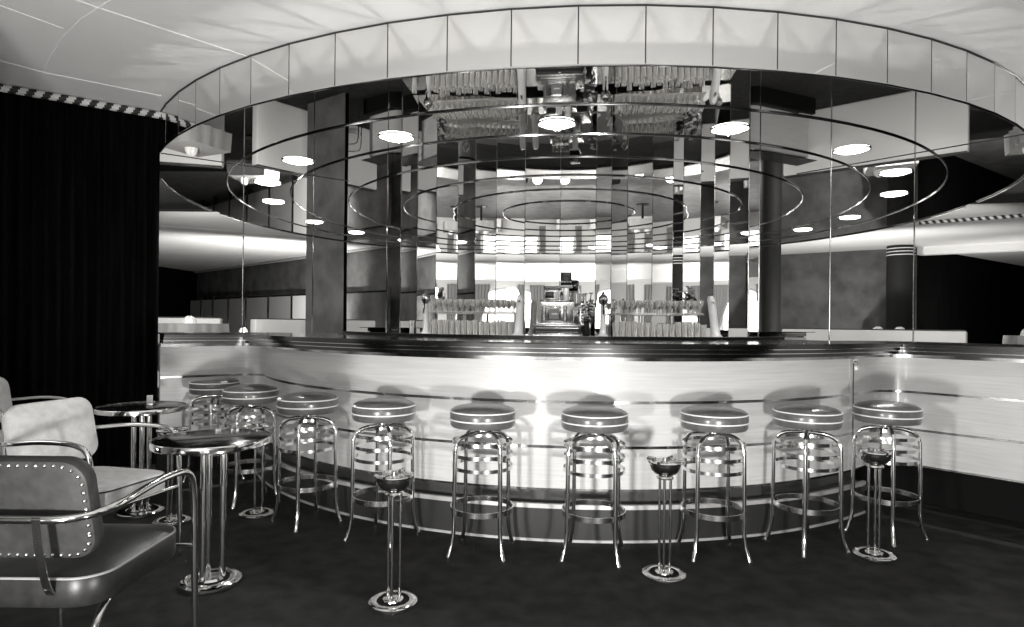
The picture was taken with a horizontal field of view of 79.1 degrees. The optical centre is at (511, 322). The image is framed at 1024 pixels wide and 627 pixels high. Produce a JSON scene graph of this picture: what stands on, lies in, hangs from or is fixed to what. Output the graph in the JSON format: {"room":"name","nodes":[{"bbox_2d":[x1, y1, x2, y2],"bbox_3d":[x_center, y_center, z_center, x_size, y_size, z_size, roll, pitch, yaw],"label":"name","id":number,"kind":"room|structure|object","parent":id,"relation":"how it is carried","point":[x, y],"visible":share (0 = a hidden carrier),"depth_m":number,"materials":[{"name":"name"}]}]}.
{"room":"cocktail bar","nodes":[
{"label":"cocktail bar","id":0,"kind":"room"},
{"bbox_2d":[0,397,1023,626],"bbox_3d":[-0.513,1.270,0.250,27.000,0.050,19.500,1,0,0],"label":"floor","id":1,"kind":"structure","parent":0,"point":[969,572],"depth_m":3.04,"materials":[{"name":"carpet"}]},
{"bbox_2d":[0,377,66,454],"bbox_3d":[-3.461,0.799,4.240,0.630,0.827,0.555,1,0,9],"label":"armchair","id":2,"kind":"object","parent":1,"relation":"on","point":[6,400],"visible":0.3,"depth_m":4.45,"materials":[{"name":"white leather"}]},
{"bbox_2d":[1,397,182,552],"bbox_3d":[-2.122,0.813,3.121,0.630,0.827,0.555,1,0,13],"label":"armchair","id":3,"kind":"object","parent":1,"relation":"on","point":[59,427],"visible":0.59,"depth_m":3.13,"materials":[{"name":"white leather"}]},
{"bbox_2d":[0,455,197,626],"bbox_3d":[-1.519,0.819,2.157,0.555,0.827,0.630,1,0,0],"label":"armchair","id":4,"kind":"object","parent":1,"relation":"on","point":[57,550],"visible":1,"depth_m":1.92,"materials":[{"name":"grey leather"}]},
{"bbox_2d":[93,401,187,518],"bbox_3d":[-2.389,0.879,3.997,0.524,0.692,0.524,1,0,38],"label":"cocktail table","id":5,"kind":"object","parent":1,"relation":"on","point":[137,408],"visible":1,"depth_m":3.95,"materials":[{"name":"silver metal"}]},
{"bbox_2d":[145,395,154,404],"bbox_3d":[-2.370,0.504,4.057,0.050,0.062,0.044,1,0,-17],"label":"holder","id":6,"kind":"object","parent":5,"relation":"on","point":[149,397],"visible":1,"depth_m":4.05,"materials":[{"name":"silver metal"}]},
{"bbox_2d":[152,426,190,526],"bbox_3d":[-2.088,0.933,3.814,0.214,0.590,0.214,1,0,-39],"label":"stand","id":7,"kind":"object","parent":1,"relation":"on","point":[171,519],"visible":0.59,"depth_m":3.79,"materials":[{"name":"silver metal"}]},
{"bbox_2d":[156,426,188,435],"bbox_3d":[-2.086,0.683,3.814,0.178,0.090,0.178,1,0,0],"label":"bowl","id":8,"kind":"object","parent":7,"relation":"on","point":[161,432],"depth_m":3.76,"materials":[{"name":"silver metal"}]},
{"bbox_2d":[149,428,271,594],"bbox_3d":[-1.426,0.889,2.945,0.524,0.692,0.524,1,0,0],"label":"cocktail table","id":9,"kind":"object","parent":1,"relation":"on","point":[206,443],"visible":0.95,"depth_m":2.92,"materials":[{"name":"silver metal"}]},
{"bbox_2d":[182,377,244,483],"bbox_3d":[-2.299,0.823,4.792,0.366,0.806,0.366,1,0,24],"label":"bar stool","id":10,"kind":"object","parent":1,"relation":"on","point":[206,387],"visible":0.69,"depth_m":4.69,"materials":[{"name":"silver metal"}]},
{"bbox_2d":[219,384,280,510],"bbox_3d":[-1.806,0.828,4.280,0.366,0.806,0.366,1,0,43],"label":"bar stool","id":11,"kind":"object","parent":1,"relation":"on","point":[251,397],"visible":0.9,"depth_m":4.18,"materials":[{"name":"silver metal"}]},
{"bbox_2d":[239,422,274,519],"bbox_3d":[-1.634,0.938,3.981,0.214,0.590,0.214,1,0,-42],"label":"stand","id":12,"kind":"object","parent":1,"relation":"on","point":[255,513],"visible":0.74,"depth_m":3.95,"materials":[{"name":"silver metal"}]},
{"bbox_2d":[243,422,272,431],"bbox_3d":[-1.632,0.688,3.981,0.180,0.090,0.180,1,0,0],"label":"bowl","id":13,"kind":"object","parent":12,"relation":"on","point":[266,426],"depth_m":3.95,"materials":[{"name":"silver metal"}]},
{"bbox_2d":[271,391,342,534],"bbox_3d":[-1.268,0.834,3.843,0.366,0.806,0.366,1,0,40],"label":"bar stool","id":14,"kind":"object","parent":1,"relation":"on","point":[304,406],"visible":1,"depth_m":3.75,"materials":[{"name":"silver metal"}]},
{"bbox_2d":[343,397,419,550],"bbox_3d":[-0.744,0.839,3.584,0.367,0.806,0.367,1,0,14],"label":"bar stool","id":15,"kind":"object","parent":1,"relation":"on","point":[383,413],"visible":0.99,"depth_m":3.50,"materials":[{"name":"silver metal"}]},
{"bbox_2d":[368,467,416,614],"bbox_3d":[-0.524,0.950,2.746,0.214,0.590,0.214,1,0,-17],"label":"stand","id":16,"kind":"object","parent":1,"relation":"on","point":[393,482],"visible":1,"depth_m":2.71,"materials":[{"name":"silver metal"}]},
{"bbox_2d":[374,467,414,492],"bbox_3d":[-0.521,0.700,2.746,0.185,0.090,0.185,1,0,0],"label":"bowl","id":17,"kind":"object","parent":16,"relation":"on","point":[390,481],"depth_m":2.70,"materials":[{"name":"black metal"}]},
{"bbox_2d":[446,402,515,564],"bbox_3d":[-0.162,0.845,3.390,0.366,0.806,0.366,1,0,13],"label":"bar stool","id":18,"kind":"object","parent":1,"relation":"on","point":[480,419],"visible":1,"depth_m":3.28,"materials":[{"name":"silver metal"}]},
{"bbox_2d":[156,331,1023,542],"bbox_3d":[0.440,0.672,4.279,6.857,1.165,1.761,1,0,9],"label":"bar counter","id":19,"kind":"object","parent":1,"relation":"on","point":[970,396],"depth_m":3.81,"materials":[{"name":"white wood"}]},
{"bbox_2d":[156,332,271,334],"bbox_3d":[-2.374,0.086,5.165,1.007,0.010,0.472,1,0,-32],"label":"countertop","id":20,"kind":"structure","parent":19,"relation":"on","point":[164,333],"depth_m":5.00,"materials":[{"name":"black paint"}]},
{"bbox_2d":[241,333,900,345],"bbox_3d":[0.166,0.113,4.286,4.909,0.010,1.688,1,0,10],"label":"countertop","id":21,"kind":"structure","parent":19,"relation":"on","point":[331,336],"depth_m":3.86,"materials":[{"name":"black paint"}]},
{"bbox_2d":[853,359,858,370],"bbox_3d":[2.315,0.282,4.165,0.060,0.075,0.019,1,0,-37],"label":"padlock","id":22,"kind":"object","parent":19,"relation":"hanging from","point":[856,367],"visible":1,"depth_m":4.16,"materials":[{"name":"silver metal"}]},
{"bbox_2d":[858,341,1023,347],"bbox_3d":[3.095,0.143,4.067,0.472,0.010,1.689,1,0,-42],"label":"countertop","id":23,"kind":"structure","parent":19,"relation":"on","point":[902,342],"depth_m":4.10,"materials":[{"name":"black paint"}]},
{"bbox_2d":[559,405,628,569],"bbox_3d":[0.440,0.852,3.337,0.366,0.806,0.366,1,0,5],"label":"bar stool","id":24,"kind":"object","parent":1,"relation":"on","point":[599,422],"visible":1,"depth_m":3.23,"materials":[{"name":"silver metal"}]},
{"bbox_2d":[642,455,685,583],"bbox_3d":[0.759,0.963,3.083,0.214,0.590,0.214,1,0,37],"label":"stand","id":25,"kind":"object","parent":1,"relation":"on","point":[665,468],"visible":1,"depth_m":3.05,"materials":[{"name":"silver metal"}]},
{"bbox_2d":[647,455,683,476],"bbox_3d":[0.761,0.713,3.083,0.178,0.090,0.178,1,0,0],"label":"bowl","id":26,"kind":"object","parent":25,"relation":"on","point":[669,466],"depth_m":3.03,"materials":[{"name":"black metal"}]},
{"bbox_2d":[676,405,752,564],"bbox_3d":[1.101,0.859,3.391,0.366,0.806,0.366,1,0,-4],"label":"bar stool","id":27,"kind":"object","parent":1,"relation":"on","point":[713,420],"visible":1,"depth_m":3.27,"materials":[{"name":"silver metal"}]},
{"bbox_2d":[763,403,849,559],"bbox_3d":[1.664,0.865,3.505,0.366,0.806,0.366,1,0,-14],"label":"bar stool","id":28,"kind":"object","parent":1,"relation":"on","point":[809,420],"visible":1,"depth_m":3.41,"materials":[{"name":"silver metal"}]},
{"bbox_2d":[852,446,896,563],"bbox_3d":[1.973,0.976,3.374,0.214,0.590,0.214,1,0,-40],"label":"stand","id":29,"kind":"object","parent":1,"relation":"on","point":[875,458],"visible":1,"depth_m":3.35,"materials":[{"name":"silver metal"}]},
{"bbox_2d":[857,446,893,465],"bbox_3d":[1.976,0.726,3.374,0.189,0.090,0.189,1,0,0],"label":"bowl","id":30,"kind":"object","parent":29,"relation":"on","point":[871,456],"depth_m":3.33,"materials":[{"name":"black metal"}]},
{"bbox_2d":[844,400,928,548],"bbox_3d":[2.230,0.870,3.694,0.366,0.806,0.366,1,0,-17],"label":"bar stool","id":31,"kind":"object","parent":1,"relation":"on","point":[890,415],"visible":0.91,"depth_m":3.62,"materials":[{"name":"silver metal"}]},
{"bbox_3d":[0.611,0.714,7.649,4.148,1.085,1.119,1,0,0],"label":"bar","id":32,"kind":"object","parent":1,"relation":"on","visible":0},
{"bbox_2d":[421,291,430,333],"bbox_3d":[-1.021,-0.116,7.402,0.175,0.540,0.201,1,0,-30],"label":"tap","id":33,"kind":"object","parent":32,"relation":"on","point":[426,298],"visible":0.81,"depth_m":7.38,"materials":[{"name":"silver metal"}]},
{"bbox_2d":[429,311,515,334],"bbox_3d":[-0.482,0.010,7.887,1.079,0.300,0.336,1,0,6],"label":"glass shelf","id":34,"kind":"object","parent":32,"relation":"on","point":[488,313],"visible":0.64,"depth_m":7.93,"materials":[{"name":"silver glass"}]},
{"bbox_2d":[433,287,444,310],"bbox_3d":[-0.935,-0.305,8.048,0.163,0.321,0.141,1,0,44],"label":"flower vase","id":35,"kind":"object","parent":34,"relation":"on","point":[439,292],"visible":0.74,"depth_m":8.04,"materials":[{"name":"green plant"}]},
{"bbox_2d":[512,295,523,334],"bbox_3d":[0.071,-0.083,7.326,0.156,0.504,0.184,1,0,32],"label":"tap","id":36,"kind":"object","parent":32,"relation":"on","point":[518,329],"depth_m":7.30,"materials":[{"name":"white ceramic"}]},
{"bbox_2d":[532,272,582,335],"bbox_3d":[0.557,-0.219,7.501,0.600,0.780,0.468,1,0,6],"label":"cash register","id":37,"kind":"object","parent":32,"relation":"on","point":[557,315],"visible":0.99,"depth_m":7.37,"materials":[{"name":"silver metal"}]},
{"bbox_2d":[577,292,595,335],"bbox_3d":[0.861,-0.089,7.181,0.206,0.526,0.174,1,0,-7],"label":"flower vase","id":38,"kind":"object","parent":32,"relation":"on","point":[586,329],"visible":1,"depth_m":7.16,"materials":[{"name":"black ceramic"}]},
{"bbox_2d":[598,291,607,335],"bbox_3d":[1.053,-0.094,7.116,0.175,0.540,0.201,1,0,-30],"label":"tap","id":39,"kind":"object","parent":32,"relation":"on","point":[603,299],"visible":0.9,"depth_m":7.10,"materials":[{"name":"silver metal"}]},
{"bbox_2d":[611,313,703,336],"bbox_3d":[1.776,0.034,7.630,1.081,0.300,0.336,1,0,6],"label":"glass shelf","id":40,"kind":"object","parent":32,"relation":"on","point":[613,314],"visible":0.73,"depth_m":7.67,"materials":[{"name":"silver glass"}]},
{"bbox_2d":[681,286,695,312],"bbox_3d":[2.216,-0.286,7.702,0.198,0.348,0.159,1,0,-13],"label":"flower vase","id":41,"kind":"object","parent":40,"relation":"on","point":[689,294],"visible":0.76,"depth_m":7.68,"materials":[{"name":"green plant"}]},
{"bbox_2d":[707,296,722,336],"bbox_3d":[2.344,-0.057,7.169,0.200,0.515,0.155,1,0,-26],"label":"tap","id":42,"kind":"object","parent":32,"relation":"on","point":[713,318],"depth_m":7.14,"materials":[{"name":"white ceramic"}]},
{"bbox_2d":[0,0,1023,208],"bbox_3d":[-0.481,-1.810,0.250,27.000,0.050,19.500,1,0,0],"label":"ceiling","id":43,"kind":"structure","parent":0,"point":[105,47],"depth_m":3.74,"materials":[{"name":"paint"}]},
{"bbox_2d":[0,5,63,28],"bbox_3d":[-2.858,-1.809,3.632,0.006,0.007,0.412,1,0,31],"label":"trim","id":44,"kind":"structure","parent":43,"relation":"attached to","point":[0,5],"depth_m":3.66,"materials":[{"name":"white"}]},
{"bbox_2d":[43,0,110,74],"bbox_3d":[-2.682,-1.807,3.840,2.055,0.007,0.094,1,0,40],"label":"trim","id":45,"kind":"structure","parent":43,"relation":"attached to","point":[108,0],"depth_m":3.81,"materials":[{"name":"white"}]},
{"bbox_2d":[0,92,159,466],"bbox_3d":[-3.522,-0.289,5.076,1.093,2.995,0.109,1,0,-35],"label":"drape","id":46,"kind":"object","parent":43,"relation":"hanging from","point":[80,185],"visible":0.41,"depth_m":5.07,"materials":[{"name":"black fabric"}]},
{"bbox_2d":[0,83,160,118],"bbox_3d":[-3.271,-1.779,4.757,1.159,0.060,0.714,1,0,-37],"label":"cord","id":47,"kind":"object","parent":46,"relation":"attached to","point":[5,88],"visible":0.97,"depth_m":4.96,"materials":[{"name":"multicoloured fabric"}]},
{"bbox_2d":[0,60,160,95],"bbox_3d":[-3.222,-1.813,4.593,1.094,0.007,0.071,1,0,-42],"label":"trim","id":48,"kind":"structure","parent":43,"relation":"attached to","point":[0,60],"depth_m":4.60,"materials":[{"name":"white"}]},
{"bbox_2d":[76,0,246,56],"bbox_3d":[-2.130,-1.801,3.801,0.016,0.007,1.061,1,0,42],"label":"trim","id":49,"kind":"structure","parent":43,"relation":"attached to","point":[76,0],"depth_m":3.77,"materials":[{"name":"white"}]},
{"bbox_2d":[160,4,1023,111],"bbox_3d":[0.443,-1.770,5.566,9.406,0.008,4.212,1,0,7],"label":"trim","id":50,"kind":"structure","parent":43,"relation":"attached to","point":[591,4],"depth_m":3.61,"materials":[{"name":"grey metal"}]},
{"bbox_2d":[157,203,1023,396],"bbox_3d":[0.376,-0.196,7.971,11.861,2.500,0.538,1,0,6],"label":"wall","id":51,"kind":"structure","parent":0,"point":[954,273],"depth_m":8.04,"materials":[{"name":"white mirror"}]},
{"bbox_2d":[503,201,634,214],"bbox_3d":[0.694,-1.439,7.743,1.735,0.015,0.876,1,0,6],"label":"trim","id":52,"kind":"structure","parent":51,"relation":"attached to","point":[545,201],"depth_m":7.42,"materials":[{"name":"silver metal"}]},
{"bbox_2d":[453,189,686,214],"bbox_3d":[0.654,-1.439,7.393,3.013,0.015,1.450,1,0,6],"label":"trim","id":53,"kind":"structure","parent":51,"relation":"attached to","point":[544,189],"depth_m":6.83,"materials":[{"name":"silver metal"}]},
{"bbox_2d":[403,175,741,213],"bbox_3d":[0.615,-1.440,7.041,4.288,0.015,2.022,1,0,6],"label":"trim","id":54,"kind":"structure","parent":51,"relation":"attached to","point":[536,175],"depth_m":6.23,"materials":[{"name":"silver metal"}]},
{"bbox_2d":[348,156,803,213],"bbox_3d":[0.573,-1.440,6.677,5.601,0.015,2.610,1,0,6],"label":"trim","id":55,"kind":"structure","parent":51,"relation":"attached to","point":[560,156],"depth_m":5.57,"materials":[{"name":"silver metal"}]},
{"bbox_2d":[290,133,871,212],"bbox_3d":[0.533,-1.440,6.325,6.896,0.015,3.200,1,0,6],"label":"trim","id":56,"kind":"structure","parent":51,"relation":"attached to","point":[567,133],"depth_m":4.95,"materials":[{"name":"silver metal"}]},
{"bbox_2d":[226,103,948,212],"bbox_3d":[0.493,-1.441,5.975,8.169,0.015,3.776,1,0,6],"label":"trim","id":57,"kind":"structure","parent":51,"relation":"attached to","point":[592,104],"depth_m":4.31,"materials":[{"name":"silver metal"}]},
{"bbox_2d":[158,64,1023,210],"bbox_3d":[0.440,-1.438,5.566,9.407,0.016,4.214,1,0,7],"label":"trim","id":58,"kind":"structure","parent":51,"relation":"attached to","point":[563,65],"depth_m":3.63,"materials":[{"name":"silver metal"}]},
{"bbox_2d":[159,5,1023,209],"bbox_3d":[0.442,-1.606,5.569,9.390,0.331,4.204,1,0,7],"label":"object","id":59,"kind":"structure","parent":51,"relation":"attached to","point":[607,34],"depth_m":3.60,"materials":[{"name":"white mirror"}]},
{"bbox_2d":[160,5,1023,210],"bbox_3d":[0.443,-1.605,5.573,9.380,0.340,4.200,1,0,7],"label":"trim","id":60,"kind":"structure","parent":51,"relation":"attached to","point":[645,5],"depth_m":3.51,"materials":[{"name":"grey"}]},
{"bbox_2d":[160,66,1023,213],"bbox_3d":[0.499,-1.455,6.028,9.400,0.020,5.111,1,0,6],"label":"ceiling","id":61,"kind":"structure","parent":0,"point":[977,171],"depth_m":5.09,"materials":[{"name":"white mirror"}]},
{"bbox_2d":[253,180,281,185],"bbox_3d":[-2.568,-1.465,6.519,0.284,0.020,0.284,1,0,0],"label":"recessed light","id":62,"kind":"object","parent":61,"relation":"in","point":[259,182],"visible":1,"depth_m":6.47,"materials":[{"name":"silver metal"}]},
{"bbox_2d":[261,199,285,204],"bbox_3d":[-2.906,-1.468,7.559,0.284,0.020,0.284,1,0,0],"label":"recessed light","id":63,"kind":"object","parent":61,"relation":"in","point":[268,201],"visible":1,"depth_m":7.51,"materials":[{"name":"silver metal"}]},
{"bbox_2d":[281,157,313,165],"bbox_3d":[-1.940,-1.458,5.623,0.284,0.020,0.284,1,0,0],"label":"recessed light","id":64,"kind":"object","parent":61,"relation":"in","point":[298,161],"visible":1,"depth_m":5.58,"materials":[{"name":"silver metal"}]},
{"bbox_2d":[378,131,413,142],"bbox_3d":[-0.907,-1.448,4.859,0.284,0.020,0.284,1,0,0],"label":"recessed light","id":65,"kind":"object","parent":61,"relation":"in","point":[394,137],"visible":1,"depth_m":4.82,"materials":[{"name":"silver metal"}]},
{"bbox_2d":[537,117,575,130],"bbox_3d":[0.325,-1.435,4.494,0.284,0.020,0.284,1,0,0],"label":"recessed light","id":66,"kind":"object","parent":61,"relation":"in","point":[555,123],"visible":1,"depth_m":4.46,"materials":[{"name":"silver metal"}]},
{"bbox_2d":[161,134,1023,180],"bbox_3d":[0.449,-1.444,5.587,6.947,0.008,1.155,1,0,6],"label":"trim","id":67,"kind":"structure","parent":61,"relation":"attached to","point":[1022,134],"depth_m":5.50,"materials":[{"name":"grey metal"}]},
{"bbox_2d":[710,123,749,135],"bbox_3d":[1.607,-1.421,4.572,0.284,0.020,0.284,1,0,0],"label":"recessed light","id":68,"kind":"object","parent":61,"relation":"in","point":[727,129],"visible":1,"depth_m":4.54,"materials":[{"name":"silver metal"}]},
{"bbox_2d":[832,145,871,154],"bbox_3d":[2.786,-1.409,5.085,0.284,0.020,0.284,1,0,0],"label":"recessed light","id":69,"kind":"object","parent":61,"relation":"in","point":[855,149],"visible":1,"depth_m":5.04,"materials":[{"name":"silver metal"}]},
{"bbox_2d":[879,191,908,196],"bbox_3d":[4.161,-1.395,6.755,0.284,0.020,0.284,1,0,0],"label":"recessed light","id":70,"kind":"object","parent":61,"relation":"in","point":[898,193],"visible":1,"depth_m":6.71,"materials":[{"name":"silver metal"}]},
{"bbox_2d":[878,169,912,176],"bbox_3d":[3.598,-1.400,5.817,0.284,0.020,0.284,1,0,0],"label":"recessed light","id":71,"kind":"object","parent":61,"relation":"in","point":[897,172],"visible":1,"depth_m":5.78,"materials":[{"name":"silver metal"}]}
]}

